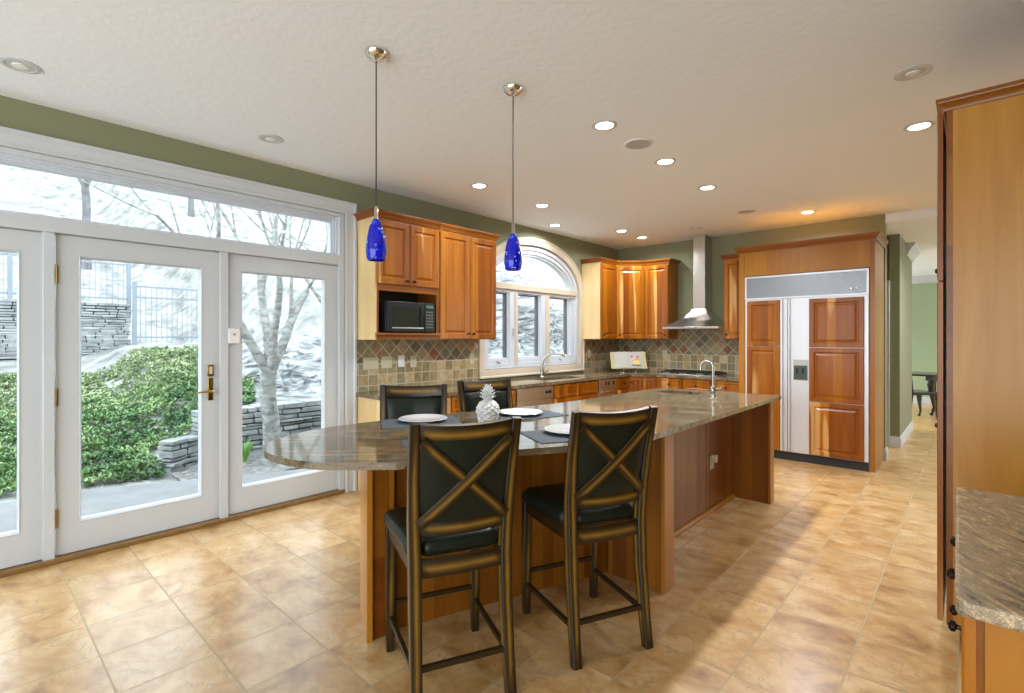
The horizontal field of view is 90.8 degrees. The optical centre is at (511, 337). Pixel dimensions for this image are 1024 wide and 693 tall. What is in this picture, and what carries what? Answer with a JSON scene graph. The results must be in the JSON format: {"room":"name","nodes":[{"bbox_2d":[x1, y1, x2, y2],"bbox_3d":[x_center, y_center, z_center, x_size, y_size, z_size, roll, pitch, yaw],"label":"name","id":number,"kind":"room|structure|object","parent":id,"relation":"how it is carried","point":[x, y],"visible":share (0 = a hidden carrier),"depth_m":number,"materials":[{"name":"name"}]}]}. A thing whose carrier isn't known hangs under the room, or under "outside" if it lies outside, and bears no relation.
{"room":"kitchen","nodes":[
{"label":"kitchen","id":0,"kind":"room"},
{"bbox_2d":[0,95,617,489],"bbox_3d":[-1.787,-0.010,4.401,0.170,2.820,10.500,0,0,42],"label":"wall","id":1,"kind":"structure","parent":0,"point":[16,114],"depth_m":4.01,"materials":[{"name":"green paint"}]},
{"bbox_2d":[0,228,41,568],"bbox_3d":[-3.246,0.357,2.762,0.050,2.015,0.992,0,0,42],"label":"door","id":2,"kind":"structure","parent":1,"relation":"in","point":[23,545],"depth_m":3.07,"materials":[{"name":"grey paint"}]},
{"bbox_2d":[55,234,218,555],"bbox_3d":[-2.539,0.357,3.499,0.103,2.015,0.950,0,0,42],"label":"door","id":3,"kind":"structure","parent":1,"relation":"in","point":[74,532],"depth_m":3.36,"materials":[{"name":"grey paint"}]},
{"bbox_2d":[0,153,337,254],"bbox_3d":[-2.596,-0.917,3.491,0.080,0.345,2.955,0,0,42],"label":"window","id":4,"kind":"structure","parent":1,"relation":"in","point":[5,159],"depth_m":3.60,"materials":[{"name":"grey plastic"}]},
{"bbox_2d":[0,146,343,560],"bbox_3d":[-2.602,0.138,3.493,0.148,2.525,3.060,0,0,42],"label":"trim","id":5,"kind":"structure","parent":1,"relation":"attached to","point":[49,227],"depth_m":3.39,"materials":[{"name":"grey paint"}]},
{"bbox_2d":[0,489,344,577],"bbox_3d":[-2.601,1.385,3.492,0.172,0.030,3.060,0,0,42],"label":"trim","id":6,"kind":"structure","parent":1,"relation":"attached to","point":[37,564],"depth_m":3.51,"materials":[{"name":"brown wood"}]},
{"bbox_2d":[0,126,356,492],"bbox_3d":[-2.542,0.085,3.438,0.052,2.630,3.270,0,0,42],"label":"trim","id":7,"kind":"structure","parent":1,"relation":"attached to","point":[9,137],"depth_m":3.94,"materials":[{"name":"grey paint"}]},
{"bbox_2d":[228,328,239,342],"bbox_3d":[-2.150,-0.015,3.898,0.054,0.115,0.082,0,0,42],"label":"keypad","id":8,"kind":"object","parent":1,"relation":"attached to","point":[233,334],"visible":1,"depth_m":3.88,"materials":[{"name":"white"}]},
{"bbox_2d":[228,254,336,514],"bbox_3d":[-1.896,0.357,4.245,0.050,2.015,0.894,0,0,42],"label":"door","id":9,"kind":"structure","parent":1,"relation":"in","point":[241,497],"depth_m":4.15,"materials":[{"name":"grey paint"}]},
{"bbox_2d":[353,207,440,339],"bbox_3d":[-1.075,-0.560,4.785,0.356,1.150,0.762,0,0,42],"label":"upper cabinet","id":10,"kind":"object","parent":1,"relation":"attached to","point":[409,272],"visible":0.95,"depth_m":4.64,"materials":[{"name":"brown wood"}]},
{"bbox_2d":[379,301,434,332],"bbox_3d":[-1.014,-0.191,4.768,0.299,0.285,0.535,0,0,42],"label":"microwave","id":11,"kind":"object","parent":10,"relation":"in","point":[394,316],"visible":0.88,"depth_m":4.64,"materials":[{"name":"black plastic"}]},
{"bbox_2d":[375,333,440,334],"bbox_3d":[-0.957,-0.036,4.710,0.047,0.022,0.715,0,0,42],"label":"shelf","id":12,"kind":"object","parent":10,"relation":"attached to","point":[375,333],"depth_m":4.67,"materials":[{"name":"brown wood"}]},
{"bbox_2d":[357,339,477,391],"bbox_3d":[-0.915,0.258,5.223,0.011,0.484,1.550,0,0,42],"label":"tile backsplash","id":13,"kind":"structure","parent":1,"relation":"attached to","point":[438,362],"depth_m":5.18,"materials":[{"name":"tile"}]},
{"bbox_2d":[363,357,377,369],"bbox_3d":[-1.325,0.240,4.751,0.016,0.114,0.165,0,0,42],"label":"light switch","id":14,"kind":"object","parent":13,"relation":"attached to","point":[370,363],"visible":1,"depth_m":4.75,"materials":[{"name":"beige"}]},
{"bbox_2d":[381,356,391,367],"bbox_3d":[-1.208,0.235,4.881,0.016,0.114,0.118,0,0,42],"label":"light switch","id":15,"kind":"object","parent":13,"relation":"attached to","point":[386,361],"visible":1,"depth_m":4.88,"materials":[{"name":"beige"}]},
{"bbox_2d":[398,355,404,366],"bbox_3d":[-1.096,0.230,5.009,0.009,0.114,0.075,0,0,42],"label":"wall outlet","id":16,"kind":"object","parent":13,"relation":"attached to","point":[401,358],"visible":1,"depth_m":5.01,"materials":[{"name":"white"}]},
{"bbox_2d":[410,356,415,366],"bbox_3d":[-0.998,0.240,5.116,0.009,0.114,0.075,0,0,42],"label":"wall outlet","id":17,"kind":"object","parent":13,"relation":"attached to","point":[412,358],"visible":1,"depth_m":5.11,"materials":[{"name":"beige"}]},
{"bbox_2d":[439,222,500,339],"bbox_3d":[-0.533,-0.560,5.380,0.356,1.150,0.842,0,0,42],"label":"upper cabinet","id":18,"kind":"object","parent":1,"relation":"attached to","point":[467,256],"visible":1,"depth_m":5.24,"materials":[{"name":"brown wood"}]},
{"bbox_2d":[485,246,577,368],"bbox_3d":[0.273,-0.412,6.637,0.125,1.555,1.910,0,0,42],"label":"window","id":19,"kind":"structure","parent":1,"relation":"in","point":[510,292],"depth_m":6.70,"materials":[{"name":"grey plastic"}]},
{"bbox_2d":[478,237,584,378],"bbox_3d":[0.289,-0.412,6.622,0.150,1.765,2.120,0,0,42],"label":"trim","id":20,"kind":"structure","parent":1,"relation":"attached to","point":[483,373],"depth_m":6.73,"materials":[{"name":"beige paint"}]},
{"bbox_2d":[580,257,616,338],"bbox_3d":[1.275,-0.560,7.365,0.356,1.150,0.462,0,0,42],"label":"upper cabinet","id":21,"kind":"object","parent":1,"relation":"attached to","point":[599,273],"visible":1,"depth_m":7.25,"materials":[{"name":"brown wood"}]},
{"bbox_2d":[615,261,644,338],"bbox_3d":[1.736,-0.560,7.654,0.649,1.150,0.635,0,0,42],"label":"upper cabinet","id":22,"kind":"object","parent":1,"relation":"attached to","point":[630,275],"visible":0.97,"depth_m":7.44,"materials":[{"name":"brown wood"}]},
{"bbox_2d":[0,403,961,692],"bbox_3d":[3.667,1.440,4.100,8.500,0.080,17.400,0,0,42],"label":"floor","id":23,"kind":"structure","parent":0,"point":[829,585],"depth_m":2.56,"materials":[{"name":"tile"}]},
{"bbox_2d":[357,396,450,490],"bbox_3d":[-0.981,0.969,4.647,0.651,0.862,0.600,0,0,42],"label":"base cabinet","id":24,"kind":"object","parent":23,"relation":"on","point":[368,410],"visible":0.02,"depth_m":4.55,"materials":[{"name":"brown wood"}]},
{"bbox_2d":[356,369,738,399],"bbox_3d":[0.904,0.518,5.670,2.090,0.037,4.690,0,0,42],"label":"countertop","id":25,"kind":"structure","parent":24,"relation":"on","point":[526,382],"depth_m":6.40,"materials":[{"name":"stone"}]},
{"bbox_2d":[540,353,565,376],"bbox_3d":[0.528,0.341,6.448,0.344,0.318,0.135,0,0,16],"label":"faucet","id":26,"kind":"object","parent":25,"relation":"on","point":[542,371],"visible":1,"depth_m":6.43,"materials":[{"name":"silver metal"}]},
{"bbox_2d":[659,369,730,376],"bbox_3d":[2.508,0.477,6.941,0.800,0.045,0.500,0,0,42],"label":"cooktop","id":27,"kind":"object","parent":25,"relation":"in","point":[673,371],"visible":0.98,"depth_m":6.85,"materials":[{"name":"black metal"}]},
{"bbox_2d":[380,384,446,420],"bbox_3d":[-0.608,0.854,3.088,0.473,1.098,0.555,0,0,-9],"label":"bar stool","id":28,"kind":"object","parent":23,"relation":"on","point":[396,402],"visible":0.27,"depth_m":3.31,"materials":[{"name":"black leather"}]},
{"bbox_2d":[383,416,521,692],"bbox_3d":[-0.264,0.854,2.115,0.473,1.098,0.555,0,0,-23],"label":"bar stool","id":29,"kind":"object","parent":23,"relation":"on","point":[461,478],"visible":1,"depth_m":1.92,"materials":[{"name":"brown wood"}]},
{"bbox_2d":[450,396,459,412],"bbox_3d":[-0.636,0.969,5.026,0.651,0.862,0.420,0,0,42],"label":"base cabinet","id":30,"kind":"object","parent":23,"relation":"on","point":[454,399],"visible":0.02,"depth_m":4.71,"materials":[{"name":"brown wood"}]},
{"bbox_2d":[457,378,513,411],"bbox_3d":[-0.078,0.854,3.509,0.473,1.098,0.555,0,0,-30],"label":"bar stool","id":31,"kind":"object","parent":23,"relation":"on","point":[469,394],"visible":0.12,"depth_m":3.69,"materials":[{"name":"black leather"}]},
{"bbox_2d":[512,389,515,407],"bbox_3d":[-0.333,0.969,5.359,0.651,0.862,0.475,0,0,42],"label":"base cabinet","id":32,"kind":"object","parent":23,"relation":"on","point":[513,390],"visible":0.02,"depth_m":5.31,"materials":[{"name":"brown wood"}]},
{"bbox_2d":[515,385,552,406],"bbox_3d":[0.046,0.921,5.765,0.625,0.758,0.622,0,0,42],"label":"dishwasher","id":33,"kind":"object","parent":23,"relation":"on","point":[541,395],"visible":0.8,"depth_m":5.55,"materials":[{"name":"silver"}]},
{"bbox_2d":[360,402,773,642],"bbox_3d":[0.689,0.960,3.409,1.094,0.880,3.442,0,0,42],"label":"kitchen island","id":34,"kind":"object","parent":23,"relation":"on","point":[683,490],"visible":0.34,"depth_m":2.81,"materials":[{"name":"brown wood"}]},
{"bbox_2d":[263,388,780,469],"bbox_3d":[0.489,0.504,3.358,1.412,0.030,3.846,0,0,42],"label":"island countertop","id":35,"kind":"structure","parent":34,"relation":"on","point":[366,445],"depth_m":2.70,"materials":[{"name":"stone"}]},
{"bbox_2d":[381,416,461,428],"bbox_3d":[-0.525,0.487,2.913,0.440,0.003,0.310,0,0,-17],"label":"placemat","id":36,"kind":"object","parent":35,"relation":"on","point":[388,423],"visible":0.62,"depth_m":2.90,"materials":[{"name":"grey fabric"}]},
{"bbox_2d":[398,414,447,422],"bbox_3d":[-0.520,0.475,2.956,0.284,0.020,0.284,0,0,42],"label":"dinner plate","id":37,"kind":"object","parent":36,"relation":"on","point":[416,418],"visible":0.98,"depth_m":3.00,"materials":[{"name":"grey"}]},
{"bbox_2d":[475,384,499,422],"bbox_3d":[-0.137,0.375,2.871,0.145,0.227,0.144,0,0,42],"label":"pineapple","id":38,"kind":"object","parent":35,"relation":"on","point":[487,409],"visible":0.9,"depth_m":2.83,"materials":[{"name":"white ceramic"}]},
{"bbox_2d":[498,409,567,419],"bbox_3d":[0.091,0.487,3.204,0.440,0.003,0.310,0,0,-32],"label":"placemat","id":39,"kind":"object","parent":35,"relation":"on","point":[546,413],"visible":0.5,"depth_m":3.16,"materials":[{"name":"grey fabric"}]},
{"bbox_2d":[500,408,542,415],"bbox_3d":[0.056,0.475,3.209,0.284,0.020,0.284,0,0,42],"label":"dinner plate","id":40,"kind":"object","parent":39,"relation":"on","point":[513,411],"visible":0.96,"depth_m":3.25,"materials":[{"name":"grey"}]},
{"bbox_2d":[520,430,568,443],"bbox_3d":[0.292,0.487,2.548,0.440,0.003,0.310,0,0,-20],"label":"placemat","id":41,"kind":"object","parent":35,"relation":"on","point":[541,436],"visible":0.31,"depth_m":2.49,"materials":[{"name":"grey fabric"}]},
{"bbox_2d":[543,424,569,434],"bbox_3d":[0.303,0.475,2.605,0.284,0.020,0.284,0,0,42],"label":"dinner plate","id":42,"kind":"object","parent":41,"relation":"on","point":[563,429],"visible":0.48,"depth_m":2.65,"materials":[{"name":"grey"}]},
{"bbox_2d":[699,360,722,396],"bbox_3d":[1.663,0.336,4.227,0.184,0.306,0.063,0,0,25],"label":"faucet","id":43,"kind":"object","parent":35,"relation":"on","point":[713,389],"visible":1,"depth_m":4.21,"materials":[{"name":"silver metal"}]},
{"bbox_2d":[710,454,717,469],"bbox_3d":[1.631,1.002,4.077,0.040,0.117,0.075,0,0,42],"label":"wall outlet","id":44,"kind":"object","parent":34,"relation":"attached to","point":[713,458],"visible":1,"depth_m":4.06,"materials":[{"name":"beige"}]},
{"bbox_2d":[553,381,597,403],"bbox_3d":[0.575,0.975,6.355,0.651,0.850,0.955,0,0,42],"label":"base cabinet","id":45,"kind":"object","parent":23,"relation":"on","point":[582,390],"visible":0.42,"depth_m":6.13,"materials":[{"name":"brown wood"}]},
{"bbox_2d":[521,405,657,670],"bbox_3d":[0.356,0.854,2.424,0.473,1.098,0.555,0,0,-23],"label":"bar stool","id":46,"kind":"object","parent":23,"relation":"on","point":[608,460],"visible":1,"depth_m":2.23,"materials":[{"name":"black leather"}]},
{"bbox_2d":[592,378,615,396],"bbox_3d":[1.051,0.921,6.864,0.630,0.758,0.422,0,0,42],"label":"trash compactor","id":47,"kind":"object","parent":23,"relation":"on","point":[606,387],"visible":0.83,"depth_m":6.64,"materials":[{"name":"silver"}]},
{"bbox_2d":[616,376,629,393],"bbox_3d":[1.316,0.969,7.169,0.651,0.862,0.372,0,0,42],"label":"base cabinet","id":48,"kind":"object","parent":23,"relation":"on","point":[622,383],"visible":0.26,"depth_m":6.97,"materials":[{"name":"brown wood"}]},
{"bbox_2d":[629,376,656,391],"bbox_3d":[1.795,0.919,7.483,0.955,0.762,0.798,0,0,42],"label":"base cabinet","id":49,"kind":"object","parent":23,"relation":"on","point":[637,383],"visible":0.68,"depth_m":7.05,"materials":[{"name":"brown wood"}]},
{"bbox_2d":[657,377,711,390],"bbox_3d":[2.472,0.969,6.953,0.755,0.862,0.651,0,0,42],"label":"base cabinet","id":50,"kind":"object","parent":23,"relation":"on","point":[662,382],"visible":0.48,"depth_m":6.71,"materials":[{"name":"brown wood"}]},
{"bbox_2d":[714,380,738,392],"bbox_3d":[2.889,0.969,6.572,0.368,0.862,0.651,0,0,42],"label":"base cabinet","id":51,"kind":"object","parent":23,"relation":"on","point":[728,386],"visible":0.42,"depth_m":6.34,"materials":[{"name":"brown wood"}]},
{"bbox_2d":[745,268,869,471],"bbox_3d":[3.467,0.335,5.902,1.232,2.130,0.655,0,0,42],"label":"refrigerator","id":52,"kind":"object","parent":23,"relation":"on","point":[807,335],"visible":0.97,"depth_m":5.59,"materials":[{"name":"wood"}]},
{"bbox_2d":[734,231,888,472],"bbox_3d":[3.499,0.153,5.954,1.452,2.494,0.773,0,0,42],"label":"refrigerator surround","id":53,"kind":"object","parent":23,"relation":"on","point":[863,250],"visible":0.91,"depth_m":5.56,"materials":[{"name":"brown wood"}]},
{"bbox_2d":[912,371,936,415],"bbox_3d":[8.226,1.031,8.942,1.840,0.752,0.900,0,0,42],"label":"dining table","id":54,"kind":"object","parent":23,"relation":"on","point":[931,377],"visible":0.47,"depth_m":9.08,"materials":[{"name":"black wood"}]},
{"bbox_2d":[912,380,936,419],"bbox_3d":[7.088,0.893,8.877,0.529,1.027,0.503,0,0,2],"label":"dining chair","id":55,"kind":"object","parent":23,"relation":"on","point":[918,393],"visible":0.38,"depth_m":8.68,"materials":[{"name":"black wood"}]},
{"bbox_2d":[935,79,1023,625],"bbox_3d":[2.409,0.165,2.283,0.783,2.471,0.691,0,0,42],"label":"tall cabinet","id":56,"kind":"object","parent":23,"relation":"on","point":[979,271],"visible":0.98,"depth_m":2.20,"materials":[{"name":"brown wood"}]},
{"bbox_2d":[947,536,1023,692],"bbox_3d":[1.395,0.962,1.093,0.681,0.876,0.905,0,0,42],"label":"base cabinet","id":57,"kind":"object","parent":23,"relation":"on","point":[992,655],"visible":0.48,"depth_m":0.94,"materials":[{"name":"brown wood"}]},
{"bbox_2d":[955,487,1023,632],"bbox_3d":[1.403,0.506,1.083,0.695,0.032,0.966,0,0,42],"label":"countertop","id":58,"kind":"structure","parent":57,"relation":"on","point":[989,526],"depth_m":1.13,"materials":[{"name":"stone"}]},
{"bbox_2d":[0,0,1023,249],"bbox_3d":[1.300,-1.470,1.501,8.500,0.100,10.370,0,0,42],"label":"ceiling","id":59,"kind":"structure","parent":0,"point":[788,108],"depth_m":2.91,"materials":[{"name":"white paint"}]},
{"bbox_2d":[0,56,41,73],"bbox_3d":[-2.558,-1.413,2.627,0.168,0.014,0.168,0,0,42],"label":"recessed light","id":60,"kind":"object","parent":59,"relation":"in","point":[14,63],"visible":1,"depth_m":2.62,"materials":[{"name":"grey paint"}]},
{"bbox_2d":[258,134,283,142],"bbox_3d":[-1.716,-1.413,3.592,0.168,0.014,0.168,0,0,42],"label":"recessed light","id":61,"kind":"object","parent":59,"relation":"in","point":[270,138],"visible":1,"depth_m":3.58,"materials":[{"name":"grey paint"}]},
{"bbox_2d":[364,45,387,261],"bbox_3d":[-0.675,-0.902,2.508,0.116,1.035,0.116,0,0,42],"label":"pendant lamp","id":62,"kind":"object","parent":59,"relation":"hanging from","point":[376,249],"visible":1,"depth_m":2.48,"materials":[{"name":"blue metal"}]},
{"bbox_2d":[470,183,487,188],"bbox_3d":[-0.304,-1.416,4.700,0.168,0.008,0.168,0,0,42],"label":"recessed light","id":63,"kind":"object","parent":59,"relation":"in","point":[474,185],"visible":1,"depth_m":4.69,"materials":[{"name":"white"}]},
{"bbox_2d":[503,83,522,270],"bbox_3d":[0.006,-0.902,2.865,0.116,1.035,0.116,0,0,42],"label":"pendant lamp","id":64,"kind":"object","parent":59,"relation":"hanging from","point":[513,257],"visible":1,"depth_m":2.84,"materials":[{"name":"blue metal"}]},
{"bbox_2d":[534,203,549,207],"bbox_3d":[0.322,-1.416,5.402,0.168,0.008,0.168,0,0,42],"label":"recessed light","id":65,"kind":"object","parent":59,"relation":"in","point":[540,205],"visible":1,"depth_m":5.39,"materials":[{"name":"grey paint"}]},
{"bbox_2d":[592,120,616,130],"bbox_3d":[0.617,-1.416,3.369,0.168,0.008,0.168,0,0,42],"label":"recessed light","id":66,"kind":"object","parent":59,"relation":"in","point":[602,125],"visible":1,"depth_m":3.36,"materials":[{"name":"grey paint"}]},
{"bbox_2d":[624,138,653,149],"bbox_3d":[0.926,-1.417,3.694,0.212,0.006,0.212,0,0,42],"label":"ceiling speaker","id":67,"kind":"object","parent":59,"relation":"attached to","point":[639,143],"visible":1,"depth_m":3.67,"materials":[{"name":"white"}]},
{"bbox_2d":[626,140,650,148],"bbox_3d":[0.926,-1.417,3.694,0.179,0.004,0.179,0,0,42],"label":"grille","id":68,"kind":"object","parent":67,"relation":"attached to","point":[631,144],"depth_m":3.69,"materials":[{"name":"grey"}]},
{"bbox_2d":[654,158,675,164],"bbox_3d":[1.232,-1.416,4.058,0.168,0.008,0.168,0,0,42],"label":"recessed light","id":69,"kind":"object","parent":59,"relation":"in","point":[663,161],"visible":1,"depth_m":4.05,"materials":[{"name":"grey paint"}]},
{"bbox_2d":[698,185,716,189],"bbox_3d":[1.841,-1.416,4.761,0.168,0.008,0.168,0,0,42],"label":"recessed light","id":70,"kind":"object","parent":59,"relation":"in","point":[704,187],"visible":1,"depth_m":4.75,"materials":[{"name":"grey paint"}]},
{"bbox_2d":[736,209,756,213],"bbox_3d":[2.624,-1.417,5.658,0.212,0.006,0.212,0,0,42],"label":"ceiling speaker","id":71,"kind":"object","parent":59,"relation":"attached to","point":[744,211],"visible":1,"depth_m":5.65,"materials":[{"name":"white"}]},
{"bbox_2d":[738,210,754,213],"bbox_3d":[2.624,-1.417,5.658,0.179,0.004,0.179,0,0,42],"label":"grille","id":72,"kind":"object","parent":71,"relation":"attached to","point":[740,211],"depth_m":5.65,"materials":[{"name":"grey"}]},
{"bbox_2d":[893,64,932,80],"bbox_3d":[2.144,-1.413,2.700,0.168,0.014,0.168,0,0,42],"label":"recessed light","id":73,"kind":"object","parent":59,"relation":"in","point":[916,71],"visible":1,"depth_m":2.69,"materials":[{"name":"grey paint"}]},
{"bbox_2d":[903,121,934,131],"bbox_3d":[2.726,-1.416,3.382,0.168,0.008,0.168,0,0,42],"label":"recessed light","id":74,"kind":"object","parent":59,"relation":"in","point":[922,125],"visible":1,"depth_m":3.38,"materials":[{"name":"grey paint"}]},
{"bbox_2d":[618,214,886,447],"bbox_3d":[3.038,-0.010,6.999,3.465,2.820,0.140,0,0,42],"label":"wall","id":75,"kind":"structure","parent":0,"point":[682,251],"depth_m":6.90,"materials":[{"name":"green paint"}]},
{"bbox_2d":[583,329,738,374],"bbox_3d":[2.151,0.150,7.042,2.094,0.700,0.989,0,0,42],"label":"tile backsplash","id":76,"kind":"structure","parent":75,"relation":"attached to","point":[692,346],"depth_m":7.42,"materials":[{"name":"tile"}]},
{"bbox_2d":[644,258,680,338],"bbox_3d":[2.204,-0.560,7.417,0.414,1.150,0.356,0,0,42],"label":"upper cabinet","id":77,"kind":"object","parent":75,"relation":"attached to","point":[661,275],"visible":1,"depth_m":7.32,"materials":[{"name":"brown wood"}]},
{"bbox_2d":[663,235,723,328],"bbox_3d":[2.556,-0.771,6.986,0.770,1.293,0.502,0,0,42],"label":"range hood","id":78,"kind":"object","parent":75,"relation":"attached to","point":[702,316],"visible":0.95,"depth_m":6.96,"materials":[{"name":"silver metal"}]},
{"bbox_2d":[720,253,738,338],"bbox_3d":[3.000,-0.540,6.692,0.367,1.110,0.356,0,0,42],"label":"upper cabinet","id":79,"kind":"object","parent":75,"relation":"attached to","point":[731,261],"visible":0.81,"depth_m":6.61,"materials":[{"name":"brown wood"}]},
{"bbox_2d":[887,236,888,280],"bbox_3d":[4.220,-1.032,7.194,1.850,0.585,0.120,0,0,42],"label":"wall","id":80,"kind":"structure","parent":0,"point":[887,236],"depth_m":6.54,"materials":[{"name":"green paint"}]},
{"bbox_2d":[887,280,889,446],"bbox_3d":[4.825,0.330,6.531,0.098,2.140,0.045,0,0,42],"label":"trim","id":81,"kind":"structure","parent":80,"relation":"attached to","point":[888,281],"depth_m":6.49,"materials":[{"name":"grey paint"}]},
{"bbox_2d":[889,234,911,436],"bbox_3d":[5.487,0.037,7.115,0.110,2.725,1.750,0,0,42],"label":"wall","id":82,"kind":"structure","parent":0,"point":[900,265],"depth_m":6.59,"materials":[{"name":"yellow paint"}]},
{"bbox_2d":[890,420,912,447],"bbox_3d":[5.490,1.330,7.101,0.118,0.140,1.766,0,0,42],"label":"baseboard","id":83,"kind":"structure","parent":82,"relation":"attached to","point":[896,442],"depth_m":6.50,"materials":[{"name":"grey paint"}]},
{"bbox_2d":[906,242,920,261],"bbox_3d":[5.829,-1.240,7.425,0.219,0.169,1.029,0,0,42],"label":"trim","id":84,"kind":"structure","parent":82,"relation":"attached to","point":[912,250],"depth_m":7.17,"materials":[{"name":"grey paint"}]},
{"bbox_2d":[885,207,936,275],"bbox_3d":[7.713,-1.423,7.428,7.000,0.195,7.030,0,0,42],"label":"ceiling","id":85,"kind":"structure","parent":0,"point":[919,227],"depth_m":6.34,"materials":[{"name":"white paint"}]},
{"bbox_2d":[912,283,936,396],"bbox_3d":[9.945,0.037,9.879,7.000,2.725,0.200,0,0,42],"label":"wall","id":86,"kind":"structure","parent":0,"point":[924,295],"depth_m":10.79,"materials":[{"name":"green paint"}]},
{"bbox_2d":[913,396,931,403],"bbox_3d":[9.854,1.330,9.816,6.650,0.140,0.016,0,0,42],"label":"baseboard","id":87,"kind":"structure","parent":86,"relation":"attached to","point":[925,400],"depth_m":10.77,"materials":[{"name":"grey paint"}]},
{"bbox_2d":[912,275,937,283],"bbox_3d":[9.857,-1.247,9.745,6.750,0.156,0.117,0,0,42],"label":"trim","id":88,"kind":"structure","parent":86,"relation":"attached to","point":[925,278],"depth_m":10.72,"materials":[{"name":"grey paint"}]},
{"label":"outside","id":89,"kind":"structure","parent":0,"visible":0},
{"bbox_2d":[0,164,565,502],"bbox_3d":[-20.703,-13.674,35.090,69.130,30.428,116.000,0,0,42],"label":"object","id":90,"kind":"structure","parent":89,"point":[21,189],"depth_m":16.71,"materials":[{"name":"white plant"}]},
{"bbox_2d":[0,298,130,358],"bbox_3d":[-10.990,-0.178,8.360,0.565,1.155,7.627,0,0,38],"label":"stone wall","id":91,"kind":"structure","parent":90,"relation":"on","point":[96,342],"depth_m":10.71,"materials":[{"name":"stone"}]},
{"bbox_2d":[0,252,130,315],"bbox_3d":[-10.924,-1.190,8.314,0.073,1.480,7.670,0,0,38],"label":"iron fence","id":92,"kind":"object","parent":91,"relation":"on","point":[9,292],"visible":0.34,"depth_m":10.83,"materials":[{"name":"grey"}]},
{"bbox_2d":[77,178,91,269],"bbox_3d":[-14.992,-6.654,16.680,5.254,8.776,3.947,0,0,-23],"label":"leafless tree","id":93,"kind":"object","parent":90,"relation":"on","point":[85,191],"visible":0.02,"depth_m":17.09,"materials":[{"name":"grey plant"}]},
{"bbox_2d":[0,341,254,419],"bbox_3d":[-7.973,0.518,6.832,2.941,1.138,9.456,0,0,42],"label":"bush","id":94,"kind":"object","parent":90,"relation":"on","point":[179,366],"visible":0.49,"depth_m":8.52,"materials":[{"name":"plant"}]},
{"bbox_2d":[0,371,256,495],"bbox_3d":[-6.424,1.034,4.920,3.611,0.986,8.752,0,0,42],"label":"bush","id":95,"kind":"object","parent":90,"relation":"on","point":[8,467],"visible":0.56,"depth_m":6.35,"materials":[{"name":"green plant"}]},
{"bbox_2d":[157,435,197,472],"bbox_3d":[-3.870,1.341,5.866,0.254,0.358,0.391,0,0,12],"label":"stone wall","id":96,"kind":"structure","parent":90,"relation":"on","point":[178,453],"depth_m":5.76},
{"bbox_2d":[132,281,246,344],"bbox_3d":[-6.561,-0.415,12.992,0.070,1.630,5.246,0,0,40],"label":"iron fence","id":97,"kind":"object","parent":90,"relation":"on","point":[134,284],"visible":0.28,"depth_m":11.29,"materials":[{"name":"grey"}]},
{"bbox_2d":[187,198,194,216],"bbox_3d":[-13.758,-8.759,21.613,6.634,7.369,3.972,0,0,-1],"label":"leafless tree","id":98,"kind":"object","parent":90,"relation":"on","point":[191,212],"visible":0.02,"depth_m":21.35,"materials":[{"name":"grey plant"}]},
{"bbox_2d":[239,207,320,303],"bbox_3d":[-2.834,-2.589,8.579,6.542,7.304,3.734,0,0,9],"label":"leafless tree","id":99,"kind":"object","parent":90,"relation":"on","point":[312,288],"visible":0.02,"depth_m":8.18,"materials":[{"name":"grey plant"}]},
{"bbox_2d":[242,335,320,386],"bbox_3d":[-4.623,0.693,10.050,2.848,1.515,2.539,0,0,26],"label":"boulder","id":100,"kind":"object","parent":90,"relation":"on","point":[299,344],"visible":0.16,"depth_m":9.07,"materials":[{"name":"stone"}]},
{"bbox_2d":[276,352,320,398],"bbox_3d":[-3.011,0.929,8.639,1.397,1.525,1.924,0,0,42],"label":"boulder","id":101,"kind":"object","parent":90,"relation":"on","point":[301,375],"visible":0.13,"depth_m":8.07,"materials":[{"name":"stone"}]},
{"bbox_2d":[489,262,562,368],"bbox_3d":[-0.242,0.935,14.893,6.966,6.247,11.429,0,0,19],"label":"rock ledge","id":102,"kind":"object","parent":90,"relation":"on","point":[525,304],"visible":0.04,"depth_m":11.83,"materials":[{"name":"stone"}]},
{"bbox_3d":[1.708,0.368,7.408,0.208,0.264,0.193,0,0,-2],"label":"book stand","id":103,"kind":"object","parent":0,"visible":0},
{"bbox_2d":[610,352,646,368],"bbox_3d":[1.708,0.326,7.407,0.524,0.245,0.125,0,0,-2],"label":"open book","id":104,"kind":"object","parent":103,"relation":"on","point":[619,360],"visible":1,"depth_m":7.40,"materials":[{"name":"beige paper"}]},
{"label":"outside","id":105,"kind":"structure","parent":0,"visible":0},
{"bbox_2d":[0,469,311,532],"bbox_3d":[-5.565,1.545,1.958,2.134,0.110,11.400,0,0,42],"label":"path","id":106,"kind":"structure","parent":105,"point":[94,501],"depth_m":4.78,"materials":[{"name":"concrete"}]},
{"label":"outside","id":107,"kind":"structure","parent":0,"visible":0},
{"bbox_2d":[170,454,302,480],"bbox_3d":[-2.260,1.535,7.097,1.300,0.050,4.250,0,0,42],"label":"mulch bed","id":108,"kind":"object","parent":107,"point":[253,465],"visible":0.07,"depth_m":5.80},
{"bbox_2d":[81,179,327,464],"bbox_3d":[-3.148,-1.044,5.978,2.938,5.370,3.677,0,0,39],"label":"leafless tree","id":109,"kind":"object","parent":108,"relation":"on","point":[268,363],"visible":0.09,"depth_m":6.04,"materials":[{"name":"grey plant"}]},
{"bbox_2d":[242,438,254,461],"bbox_3d":[-3.256,1.371,6.154,0.210,0.278,0.204,0,0,42],"label":"clump","id":110,"kind":"object","parent":108,"relation":"on","point":[246,450],"visible":0.87,"depth_m":6.13,"materials":[{"name":"green plant"}]},
{"bbox_2d":[191,398,320,455],"bbox_3d":[-2.802,1.205,7.381,0.362,0.631,3.253,0,0,40],"label":"stone wall","id":111,"kind":"structure","parent":108,"relation":"on","point":[302,415],"depth_m":6.84,"materials":[{"name":"stone"}]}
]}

